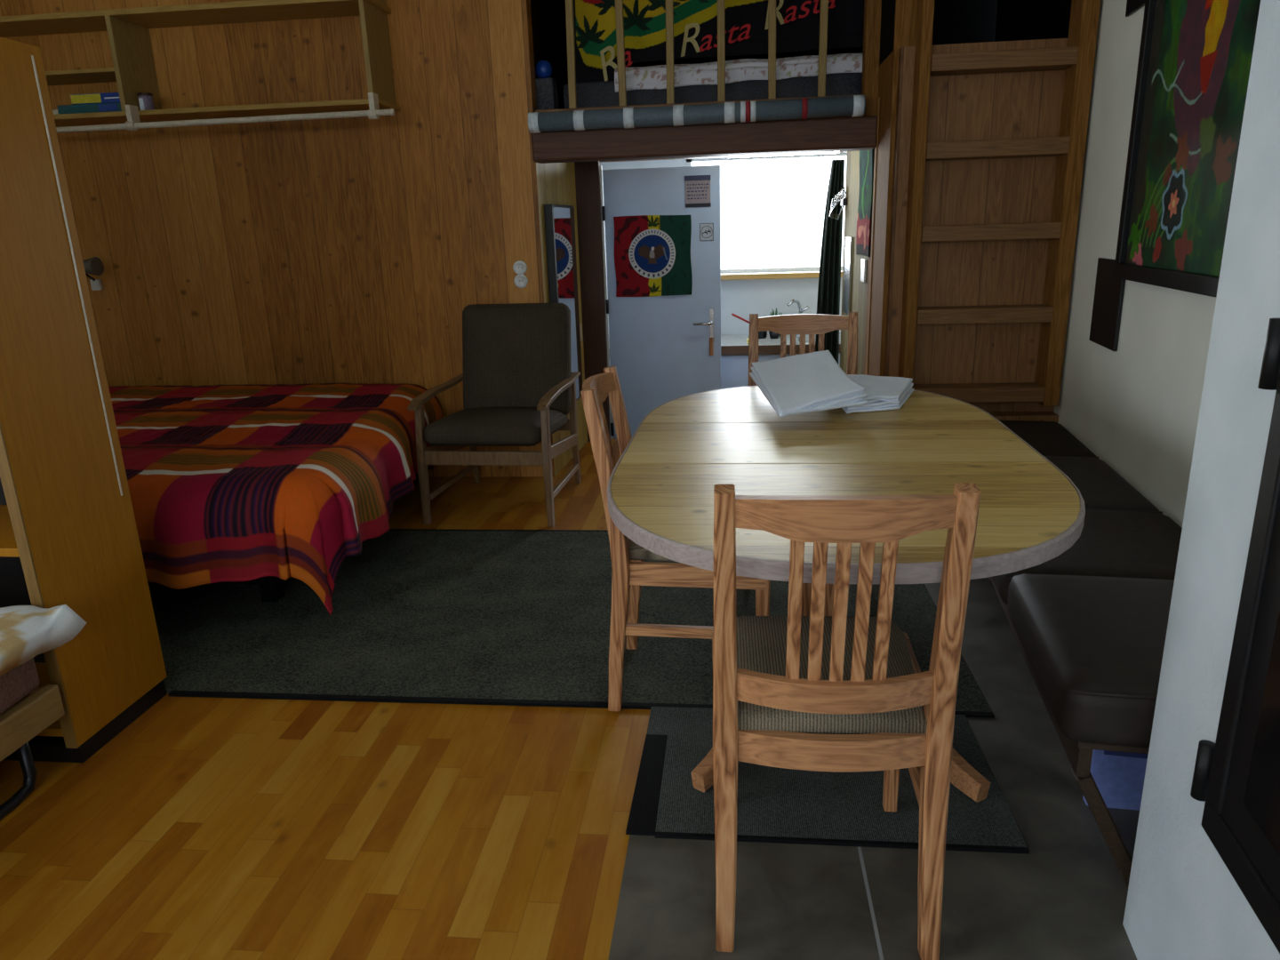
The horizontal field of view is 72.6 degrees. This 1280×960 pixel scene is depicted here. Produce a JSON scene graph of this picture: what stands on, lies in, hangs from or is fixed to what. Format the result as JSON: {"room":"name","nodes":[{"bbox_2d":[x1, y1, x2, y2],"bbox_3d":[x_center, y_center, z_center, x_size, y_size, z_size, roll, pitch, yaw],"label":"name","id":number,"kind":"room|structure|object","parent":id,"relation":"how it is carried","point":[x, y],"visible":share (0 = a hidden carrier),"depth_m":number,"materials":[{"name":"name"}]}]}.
{"room":"studio apartment","nodes":[
{"label":"studio apartment","id":0,"kind":"room"},
{"bbox_2d":[0,0,554,476],"bbox_3d":[-2.111,-1.471,4.625,3.215,3.000,0.100,0,16,6],"label":"wall","id":1,"kind":"structure","parent":0,"point":[345,250],"depth_m":4.54,"materials":[{"name":"brown wood"}]},
{"bbox_2d":[82,256,103,290],"bbox_3d":[-2.946,-1.107,4.684,0.122,0.180,0.158,0,16,6],"label":"wall lamp","id":2,"kind":"object","parent":1,"relation":"attached to","point":[92,266],"visible":0.81,"depth_m":4.64,"materials":[{"name":"black plastic"}]},
{"bbox_2d":[0,0,400,133],"bbox_3d":[-2.421,-2.093,4.232,2.585,0.768,0.364,0,16,6],"label":"wall shelf","id":3,"kind":"object","parent":1,"relation":"attached to","point":[133,71],"visible":0.99,"depth_m":4.18,"materials":[{"name":"brown wood"}]},
{"bbox_2d":[52,109,58,114],"bbox_3d":[-2.906,-1.831,4.365,0.090,0.026,0.140,0,16,6],"label":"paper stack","id":4,"kind":"object","parent":3,"relation":"on","point":[56,111],"visible":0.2,"depth_m":4.29,"materials":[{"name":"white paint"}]},
{"bbox_2d":[57,102,121,114],"bbox_3d":[-2.683,-1.847,4.366,0.335,0.043,0.223,0,16,6],"label":"game box","id":5,"kind":"object","parent":3,"relation":"on","point":[116,106],"visible":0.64,"depth_m":4.26,"materials":[{"name":"teal cardboard"}]},
{"bbox_2d":[70,92,119,104],"bbox_3d":[-2.645,-1.890,4.344,0.275,0.047,0.193,0,16,6],"label":"game box","id":6,"kind":"object","parent":5,"relation":"on","point":[104,97],"visible":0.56,"depth_m":4.25,"materials":[{"name":"yellow cardboard"}]},
{"bbox_2d":[137,92,154,110],"bbox_3d":[-2.427,-1.855,4.284,0.066,0.088,0.068,0,16,6],"label":"tin can","id":7,"kind":"object","parent":3,"relation":"on","point":[146,100],"visible":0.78,"depth_m":4.26,"materials":[{"name":"metal"}]},
{"bbox_2d":[512,260,527,274],"bbox_3d":[-0.622,-1.100,4.514,0.072,0.072,0.012,0,16,6],"label":"wall socket","id":8,"kind":"object","parent":1,"relation":"attached to","point":[520,268],"visible":1,"depth_m":4.51,"materials":[{"name":"white plastic"}]},
{"bbox_2d":[513,274,527,287],"bbox_3d":[-0.619,-1.035,4.532,0.072,0.072,0.012,0,16,6],"label":"wall socket","id":9,"kind":"object","parent":1,"relation":"attached to","point":[521,281],"visible":1,"depth_m":4.53,"materials":[{"name":"white plastic"}]},
{"bbox_2d":[530,115,878,163],"bbox_3d":[0.303,-1.667,4.278,1.670,0.142,0.160,0,16,6],"label":"beam","id":10,"kind":"structure","parent":1,"relation":"attached to","point":[849,133],"depth_m":4.20,"materials":[{"name":"brown wood"}]},
{"bbox_2d":[528,95,865,133],"bbox_3d":[0.255,-1.733,4.130,1.584,0.102,0.093,0,16,6],"label":"rolled mat","id":11,"kind":"object","parent":10,"relation":"attached to","point":[852,105],"visible":1,"depth_m":4.09,"materials":[{"name":"grey fabric"}]},
{"bbox_2d":[0,439,1050,959],"bbox_3d":[-0.741,0.867,1.982,6.500,0.124,7.750,0,16,6],"label":"floor","id":12,"kind":"structure","parent":0,"point":[205,828],"depth_m":2.02,"materials":[{"name":"laminate"}]},
{"bbox_2d":[0,657,64,820],"bbox_3d":[-2.005,0.840,1.285,0.935,0.400,1.975,0,16,6],"label":"bed","id":13,"kind":"object","parent":12,"relation":"on","point":[27,709],"visible":0.87,"depth_m":2.08,"materials":[{"name":"brown wood"}]},
{"bbox_2d":[0,604,87,676],"bbox_3d":[-1.986,0.615,1.227,1.062,0.115,2.023,0,16,6],"label":"pillow","id":14,"kind":"object","parent":13,"relation":"on","point":[27,632],"visible":1,"depth_m":2.03,"materials":[{"name":"fabric"}]},
{"bbox_2d":[0,37,167,762],"bbox_3d":[-2.112,-0.156,2.272,1.313,1.775,0.376,0,16,6],"label":"tall cabinet","id":15,"kind":"object","parent":12,"relation":"on","point":[69,536],"visible":1,"depth_m":2.21,"materials":[{"name":"brown wood"}]},
{"bbox_2d":[0,504,19,556],"bbox_3d":[-2.107,0.130,2.357,1.255,0.022,0.348,0,16,6],"label":"shelf","id":16,"kind":"object","parent":15,"relation":"attached to","point":[8,546],"depth_m":2.21,"materials":[{"name":"brown wood"}]},
{"bbox_2d":[407,302,581,526],"bbox_3d":[-0.672,-0.350,4.262,0.652,0.962,0.782,0,16,8],"label":"armchair","id":17,"kind":"object","parent":12,"relation":"on","point":[519,388],"visible":1,"depth_m":4.35,"materials":[{"name":"grey fabric"}]},
{"bbox_2d":[424,407,567,446],"bbox_3d":[-0.679,-0.268,4.215,0.550,0.152,0.620,0,16,8],"label":"seat cushion","id":18,"kind":"object","parent":17,"relation":"on","point":[469,426],"depth_m":3.95,"materials":[{"name":"grey fabric"}]},
{"bbox_2d":[462,302,571,414],"bbox_3d":[-0.629,-0.610,4.444,0.560,0.564,0.239,0,16,8],"label":"cushion","id":19,"kind":"object","parent":17,"relation":"on","point":[513,354],"depth_m":4.37,"materials":[{"name":"grey fabric"}]},
{"bbox_2d":[148,528,994,717],"bbox_3d":[-0.656,0.436,3.243,3.400,0.010,1.487,0,16,6],"label":"rug","id":20,"kind":"object","parent":12,"relation":"on","point":[468,617],"visible":0.52,"depth_m":2.97,"materials":[{"name":"grey carpet"}]},
{"bbox_2d":[147,473,418,601],"bbox_3d":[-2.266,0.003,4.035,2.130,0.486,1.760,0,16,6],"label":"bed","id":21,"kind":"object","parent":20,"relation":"on","point":[271,588],"visible":0.06,"depth_m":3.23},
{"bbox_2d":[108,383,443,615],"bbox_3d":[-2.102,-0.027,3.876,2.443,0.482,2.025,0,16,6],"label":"blanket","id":22,"kind":"object","parent":21,"relation":"on","point":[247,482],"visible":0.7,"depth_m":3.13,"materials":[{"name":"fabric"}]},
{"bbox_2d":[580,365,770,711],"bbox_3d":[0.115,0.155,2.478,0.508,0.909,0.420,0,16,7],"label":"dining chair","id":23,"kind":"object","parent":20,"relation":"on","point":[630,572],"visible":0.59,"depth_m":2.33,"materials":[{"name":"brown wood"}]},
{"bbox_2d":[748,312,857,385],"bbox_3d":[0.632,-0.145,3.383,0.445,0.955,0.508,0,16,8],"label":"dining chair","id":24,"kind":"object","parent":20,"relation":"on","point":[802,324],"visible":0.18,"depth_m":3.48,"materials":[{"name":"brown wood"}]},
{"bbox_2d":[607,385,1085,802],"bbox_3d":[0.488,0.251,2.387,1.037,0.734,1.750,0,16,6],"label":"dining table","id":25,"kind":"object","parent":20,"relation":"on","point":[660,488],"visible":0.74,"depth_m":1.99,"materials":[{"name":"brown wood"}]},
{"bbox_2d":[841,374,914,413],"bbox_3d":[0.756,-0.290,2.820,0.300,0.047,0.498,0,16,6],"label":"paper stack","id":26,"kind":"object","parent":25,"relation":"on","point":[884,393],"visible":0.63,"depth_m":2.71,"materials":[{"name":"white paper"}]},
{"bbox_2d":[749,350,868,416],"bbox_3d":[0.520,-0.319,2.708,0.276,0.093,0.714,-2,16,1],"label":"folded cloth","id":27,"kind":"object","parent":26,"relation":"on","point":[813,381],"visible":1,"depth_m":2.66,"materials":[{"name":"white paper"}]},
{"bbox_2d":[898,0,1100,406],"bbox_3d":[1.493,-1.304,3.677,0.675,2.980,0.135,0,16,6],"label":"ladder","id":28,"kind":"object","parent":12,"relation":"on","point":[1077,59],"depth_m":3.67,"materials":[{"name":"brown wood"}]},
{"bbox_2d":[988,576,1149,887],"bbox_3d":[1.353,0.324,2.814,0.523,0.352,2.490,2,16,12],"label":"bench","id":29,"kind":"object","parent":12,"relation":"on","point":[1079,755],"visible":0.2,"depth_m":1.71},
{"bbox_2d":[999,420,1098,458],"bbox_3d":[1.515,-0.147,3.607,0.560,0.102,0.635,2,16,12],"label":"bench cushion","id":30,"kind":"object","parent":29,"relation":"on","point":[1049,438],"visible":0.29,"depth_m":3.49,"materials":[{"name":"brown fabric"}]},
{"bbox_2d":[992,509,1182,605],"bbox_3d":[1.244,0.206,2.393,0.560,0.112,0.600,2,16,12],"label":"bench cushion","id":31,"kind":"object","parent":29,"relation":"on","point":[1110,543],"visible":0.3,"depth_m":2.27,"materials":[{"name":"brown fabric"}]},
{"bbox_2d":[1007,573,1174,748],"bbox_3d":[1.118,0.361,1.825,0.560,0.137,0.595,2,16,12],"label":"bench cushion","id":32,"kind":"object","parent":29,"relation":"on","point":[1093,646],"visible":0.56,"depth_m":1.75,"materials":[{"name":"brown leather"}]},
{"bbox_2d":[1044,456,1162,513],"bbox_3d":[1.378,0.032,2.992,0.560,0.107,0.665,2,16,12],"label":"bench cushion","id":33,"kind":"object","parent":29,"relation":"on","point":[1100,487],"visible":0.27,"depth_m":2.83,"materials":[{"name":"brown leather"}]},
{"bbox_2d":[530,0,561,108],"bbox_3d":[-0.598,-2.525,4.753,0.100,1.140,1.040,0,16,6],"label":"wall","id":34,"kind":"structure","parent":0,"point":[544,20],"depth_m":4.94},
{"bbox_2d":[536,161,587,476],"bbox_3d":[-0.466,-0.975,4.995,0.080,1.740,0.859,1,16,10],"label":"wall","id":35,"kind":"structure","parent":0,"point":[556,181],"depth_m":4.88,"materials":[{"name":"brown wood"}]},
{"bbox_2d":[544,203,582,400],"bbox_3d":[-0.420,-0.970,4.881,0.046,1.090,0.461,1,16,10],"label":"mirror","id":36,"kind":"object","parent":35,"relation":"attached to","point":[559,219],"visible":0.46,"depth_m":4.79,"materials":[{"name":"silver mirror"}]},
{"bbox_2d":[579,323,582,341],"bbox_3d":[-0.369,-0.890,5.266,0.019,0.100,0.080,1,16,10],"label":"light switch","id":37,"kind":"object","parent":35,"relation":"attached to","point":[580,326],"visible":0.29,"depth_m":5.28,"materials":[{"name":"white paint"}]},
{"bbox_2d":[574,160,610,441],"bbox_3d":[-0.284,-0.905,5.426,0.145,2.115,0.050,0,16,6],"label":"trim","id":38,"kind":"structure","parent":35,"relation":"attached to","point":[587,173],"depth_m":5.30,"materials":[{"name":"brown wood"}]},
{"bbox_2d":[599,164,721,439],"bbox_3d":[0.138,-0.996,5.760,0.792,2.080,0.115,0,16,6],"label":"kitchen door","id":39,"kind":"structure","parent":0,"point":[663,349],"depth_m":5.74,"materials":[{"name":"paint"}]},
{"bbox_2d":[613,215,692,296],"bbox_3d":[0.083,-1.446,5.631,0.505,0.511,0.012,0,16,6],"label":"flag","id":40,"kind":"object","parent":39,"relation":"attached to","point":[652,252],"visible":1,"depth_m":5.63,"materials":[{"name":"fabric"}]},
{"bbox_2d":[684,175,711,207],"bbox_3d":[0.364,-1.822,5.498,0.164,0.191,0.008,0,16,6],"label":"door sign","id":41,"kind":"object","parent":39,"relation":"attached to","point":[697,188],"visible":1,"depth_m":5.50,"materials":[{"name":"paper"}]},
{"bbox_2d":[699,223,713,240],"bbox_3d":[0.426,-1.583,5.562,0.090,0.110,0.007,0,16,6],"label":"sticker","id":42,"kind":"object","parent":39,"relation":"attached to","point":[706,229],"visible":1,"depth_m":5.56,"materials":[{"name":"paper"}]},
{"bbox_2d":[599,159,842,336],"bbox_3d":[0.526,-1.427,6.763,3.400,2.330,0.100,0,16,6],"label":"wall","id":43,"kind":"structure","parent":0,"point":[740,298],"depth_m":6.67,"materials":[{"name":"white paint"}]},
{"bbox_2d":[686,152,847,279],"bbox_3d":[0.956,-1.953,6.470,1.420,0.885,0.240,0,16,6],"label":"window","id":44,"kind":"structure","parent":43,"relation":"in","point":[805,272],"depth_m":6.48,"materials":[{"name":"white plastic"}]},
{"bbox_2d":[599,151,847,162],"bbox_3d":[0.371,-1.866,4.867,1.900,0.050,1.090,0,16,6],"label":"ceiling","id":45,"kind":"structure","parent":0,"point":[839,151],"depth_m":5.37,"materials":[{"name":"white paint"}]},
{"bbox_2d":[728,151,839,157],"bbox_3d":[0.795,-1.821,4.829,0.650,0.042,0.060,0,16,6],"label":"lamp","id":46,"kind":"object","parent":45,"relation":"attached to","point":[835,152],"visible":0.11,"depth_m":4.83,"materials":[{"name":"white plastic"}]},
{"bbox_2d":[815,159,844,363],"bbox_3d":[1.239,-1.057,5.740,0.162,1.981,0.050,0,16,6],"label":"curtain","id":47,"kind":"object","parent":45,"relation":"hanging from","point":[829,276],"visible":0.48,"depth_m":5.63,"materials":[{"name":"black fabric"}]},
{"bbox_2d":[555,0,998,108],"bbox_3d":[1.002,-2.635,5.135,3.100,1.240,0.080,0,16,6],"label":"wall","id":48,"kind":"structure","parent":0,"point":[955,21],"depth_m":5.02,"materials":[{"name":"black"}]},
{"bbox_2d":[840,0,895,374],"bbox_3d":[1.237,-1.385,4.636,0.110,3.380,1.520,0,16,6],"label":"wall","id":49,"kind":"structure","parent":0,"point":[859,288],"depth_m":4.81,"materials":[{"name":"white paint"}]},
{"bbox_2d":[573,0,864,83],"bbox_3d":[0.464,-2.393,4.382,1.671,0.695,0.058,0,16,6],"label":"banner","id":50,"kind":"object","parent":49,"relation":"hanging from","point":[695,21],"visible":0.84,"depth_m":4.42,"materials":[{"name":"fabric"}]},
{"bbox_2d":[829,184,847,219],"bbox_3d":[1.204,-1.691,5.305,0.097,0.203,0.120,0,16,6],"label":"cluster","id":51,"kind":"object","parent":49,"relation":"hanging from","point":[844,202],"visible":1,"depth_m":5.28,"materials":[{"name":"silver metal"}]},
{"bbox_2d":[842,236,853,314],"bbox_3d":[1.228,-1.208,5.144,0.015,0.440,0.250,0,16,6],"label":"wall mirror","id":52,"kind":"object","parent":49,"relation":"attached to","point":[849,240],"visible":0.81,"depth_m":5.08,"materials":[{"name":"silver metal"}]},
{"bbox_2d":[860,258,866,282],"bbox_3d":[1.167,-1.094,4.545,0.010,0.115,0.130,0,16,6],"label":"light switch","id":53,"kind":"object","parent":49,"relation":"attached to","point":[863,269],"visible":1,"depth_m":4.51,"materials":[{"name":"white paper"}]},
{"bbox_2d":[856,149,872,256],"bbox_3d":[1.160,-1.450,4.500,0.009,0.566,0.460,0,16,6],"label":"poster","id":54,"kind":"object","parent":49,"relation":"attached to","point":[866,156],"visible":0.94,"depth_m":4.48,"materials":[{"name":"paper"}]},
{"bbox_2d":[861,0,881,116],"bbox_3d":[1.093,-2.311,4.036,0.085,1.260,0.100,0,16,6],"label":"trim","id":55,"kind":"structure","parent":49,"relation":"attached to","point":[872,8],"depth_m":4.08,"materials":[{"name":"brown wood"}]},
{"bbox_2d":[865,96,879,375],"bbox_3d":[1.167,-0.905,4.352,0.040,1.860,0.055,0,16,6],"label":"trim","id":56,"kind":"structure","parent":49,"relation":"attached to","point":[878,99],"depth_m":4.26,"materials":[{"name":"brown wood"}]},
{"bbox_2d":[608,717,1139,959],"bbox_3d":[0.917,1.250,0.249,2.232,0.004,4.368,0,16,6],"label":"floor tiles","id":57,"kind":"structure","parent":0,"point":[1065,899],"depth_m":1.75,"materials":[{"name":"tile"}]},
{"bbox_2d":[625,706,1029,854],"bbox_3d":[0.423,0.714,2.144,0.860,0.010,0.535,0,16,6],"label":"floor mat","id":58,"kind":"object","parent":57,"relation":"on","point":[778,805],"visible":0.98,"depth_m":2.01,"materials":[{"name":"grey carpet"}]},
{"bbox_2d":[712,482,980,959],"bbox_3d":[0.346,0.387,1.664,0.420,0.909,0.508,0,16,5],"label":"dining chair","id":59,"kind":"object","parent":57,"relation":"on","point":[780,683],"visible":1,"depth_m":1.46,"materials":[{"name":"brown wood"}]},
{"bbox_2d":[1082,749,1148,810],"bbox_3d":[1.141,0.616,1.929,0.264,0.285,0.054,2,16,12],"label":"storage box","id":60,"kind":"object","parent":57,"relation":"on","point":[1119,777],"visible":0.19,"depth_m":1.95,"materials":[{"name":"blue plastic"}]},
{"bbox_2d":[863,49,898,375],"bbox_3d":[1.197,-0.939,4.213,0.120,2.000,0.505,0,16,6],"label":"wall pillar","id":61,"kind":"structure","parent":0,"point":[888,69],"depth_m":4.03,"materials":[{"name":"brown wood"}]},
{"bbox_2d":[893,0,917,49],"bbox_3d":[1.126,-2.313,3.569,0.120,1.000,0.025,0,16,6],"label":"wall","id":62,"kind":"structure","parent":0,"point":[906,11],"depth_m":3.67,"materials":[{"name":"brown wood"}]},
{"bbox_2d":[883,38,1068,411],"bbox_3d":[1.536,-0.862,3.908,0.820,2.000,0.060,0,16,6],"label":"wall","id":63,"kind":"structure","parent":0,"point":[1012,105],"depth_m":3.80,"materials":[{"name":"brown wood"}]},
{"bbox_2d":[986,411,1058,423],"bbox_3d":[1.545,-0.090,4.046,0.695,0.440,0.095,0,16,6],"label":"wall","id":64,"kind":"structure","parent":0,"point":[1036,416],"depth_m":3.93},
{"bbox_2d":[994,0,1071,41],"bbox_3d":[2.020,-1.552,4.441,0.130,3.000,1.440,0,16,6],"label":"wall","id":65,"kind":"structure","parent":0,"point":[1016,20],"depth_m":4.31,"materials":[{"name":"black"}]},
{"bbox_2d":[1053,0,1215,527],"bbox_3d":[1.598,-0.915,2.277,0.100,3.000,3.050,2,16,12],"label":"wall","id":66,"kind":"structure","parent":0,"point":[1135,406],"depth_m":3.09,"materials":[{"name":"white paint"}]},
{"bbox_2d":[1088,257,1125,351],"bbox_3d":[1.737,-0.658,3.239,0.012,0.315,0.320,2,16,12],"label":"wall panel","id":67,"kind":"object","parent":66,"relation":"attached to","point":[1109,290],"visible":0.8,"depth_m":3.22,"materials":[{"name":"black paint"}]},
{"bbox_2d":[1125,0,1145,16],"bbox_3d":[1.702,-1.762,2.921,0.012,0.315,0.320,2,16,12],"label":"wall panel","id":68,"kind":"object","parent":66,"relation":"attached to","point":[1132,5],"visible":1,"depth_m":3.03,"materials":[{"name":"black paint"}]},
{"bbox_2d":[1113,0,1260,297],"bbox_3d":[1.570,-1.110,2.477,0.041,1.095,0.922,2,16,12],"label":"painting","id":69,"kind":"object","parent":66,"relation":"attached to","point":[1196,56],"visible":0.94,"depth_m":2.52,"materials":[{"name":"multicoloured paint"}]},
{"bbox_2d":[1122,0,1279,959],"bbox_3d":[1.153,-0.176,-0.241,1.200,3.000,2.900,2,16,12],"label":"wall","id":70,"kind":"structure","parent":0,"point":[1183,901],"depth_m":1.30,"materials":[{"name":"white paint"}]},
{"bbox_2d":[1190,317,1279,953],"bbox_3d":[0.747,0.111,0.904,0.056,1.000,0.619,2,16,12],"label":"stove","id":71,"kind":"object","parent":70,"relation":"attached to","point":[1236,776],"visible":1,"depth_m":1.15,"materials":[{"name":"black metal"}]},
{"bbox_3d":[0.307,-1.765,4.290,1.665,0.120,0.080,0,16,6],"label":"wall","id":72,"kind":"structure","parent":0,"visible":0},
{"bbox_2d":[535,0,862,111],"bbox_3d":[0.257,-2.273,4.140,1.590,0.939,0.055,0,16,6],"label":"loft railing","id":73,"kind":"object","parent":72,"relation":"on","point":[569,4],"visible":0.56,"depth_m":4.19,"materials":[{"name":"brown wood"}]},
{"bbox_3d":[0.493,-0.089,6.439,3.400,0.060,1.550,0,16,6],"label":"floor","id":74,"kind":"structure","parent":0,"visible":0},
{"bbox_2d":[608,332,840,422],"bbox_3d":[0.558,-0.622,6.588,2.700,0.877,0.665,0,16,6],"label":"kitchen cabinet","id":75,"kind":"object","parent":74,"relation":"on","point":[734,348],"depth_m":6.19,"materials":[{"name":"paint"}]},
{"bbox_2d":[608,332,840,345],"bbox_3d":[0.546,-1.022,6.479,2.700,0.037,0.655,0,16,6],"label":"countertop","id":76,"kind":"structure","parent":75,"relation":"on","point":[727,340],"depth_m":6.37,"materials":[{"name":"white"}]},
{"bbox_2d":[731,313,767,338],"bbox_3d":[0.799,-1.148,6.456,0.301,0.199,0.127,-6,17,-15],"label":"saucepan","id":77,"kind":"object","parent":75,"relation":"on","point":[761,334],"visible":0.41,"depth_m":6.44,"materials":[{"name":"red plastic"}]},
{"bbox_2d":[768,307,782,338],"bbox_3d":[1.003,-1.155,6.423,0.096,0.220,0.101,-15,21,-38],"label":"plant pot","id":78,"kind":"object","parent":75,"relation":"on","point":[772,335],"visible":0.52,"depth_m":6.42,"materials":[{"name":"black plastic"}]},
{"bbox_2d":[786,299,808,335],"bbox_3d":[1.161,-1.216,6.543,0.234,0.286,0.099,-14,20,-35],"label":"faucet","id":79,"kind":"object","parent":75,"relation":"on","point":[788,304],"visible":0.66,"depth_m":6.54,"materials":[{"name":"silver metal"}]},
{"bbox_2d":[789,334,840,342],"bbox_3d":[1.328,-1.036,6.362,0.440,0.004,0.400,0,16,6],"label":"sink","id":80,"kind":"object","parent":75,"relation":"in","point":[796,336],"depth_m":6.36,"materials":[{"name":"silver metal"}]},
{"bbox_3d":[0.962,-1.951,4.752,3.100,0.060,1.040,0,16,6],"label":"floor","id":81,"kind":"structure","parent":0,"visible":0},
{"bbox_2d":[535,77,558,110],"bbox_3d":[-0.494,-1.944,4.450,0.130,0.183,0.120,0,16,6],"label":"storage box","id":82,"kind":"object","parent":81,"relation":"on","point":[546,88],"visible":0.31,"depth_m":4.39,"materials":[{"name":"grey plastic"}]},
{"bbox_2d":[535,60,552,78],"bbox_3d":[-0.488,-2.076,4.411,0.090,0.090,0.090,0,16,6],"label":"ball","id":83,"kind":"object","parent":82,"relation":"on","point":[543,68],"visible":0.85,"depth_m":4.38,"materials":[{"name":"plastic"}]},
{"bbox_2d":[563,72,862,108],"bbox_3d":[0.404,-2.072,4.798,1.540,0.178,0.800,0,16,6],"label":"mattress","id":84,"kind":"object","parent":81,"relation":"on","point":[589,94],"visible":0.31,"depth_m":4.41,"materials":[{"name":"grey fabric"}]},
{"bbox_2d":[614,53,862,92],"bbox_3d":[0.523,-2.106,4.547,1.272,0.149,0.440,0,16,6],"label":"blanket","id":85,"kind":"object","parent":84,"relation":"on","point":[652,77],"visible":0.85,"depth_m":4.36,"materials":[{"name":"fabric"}]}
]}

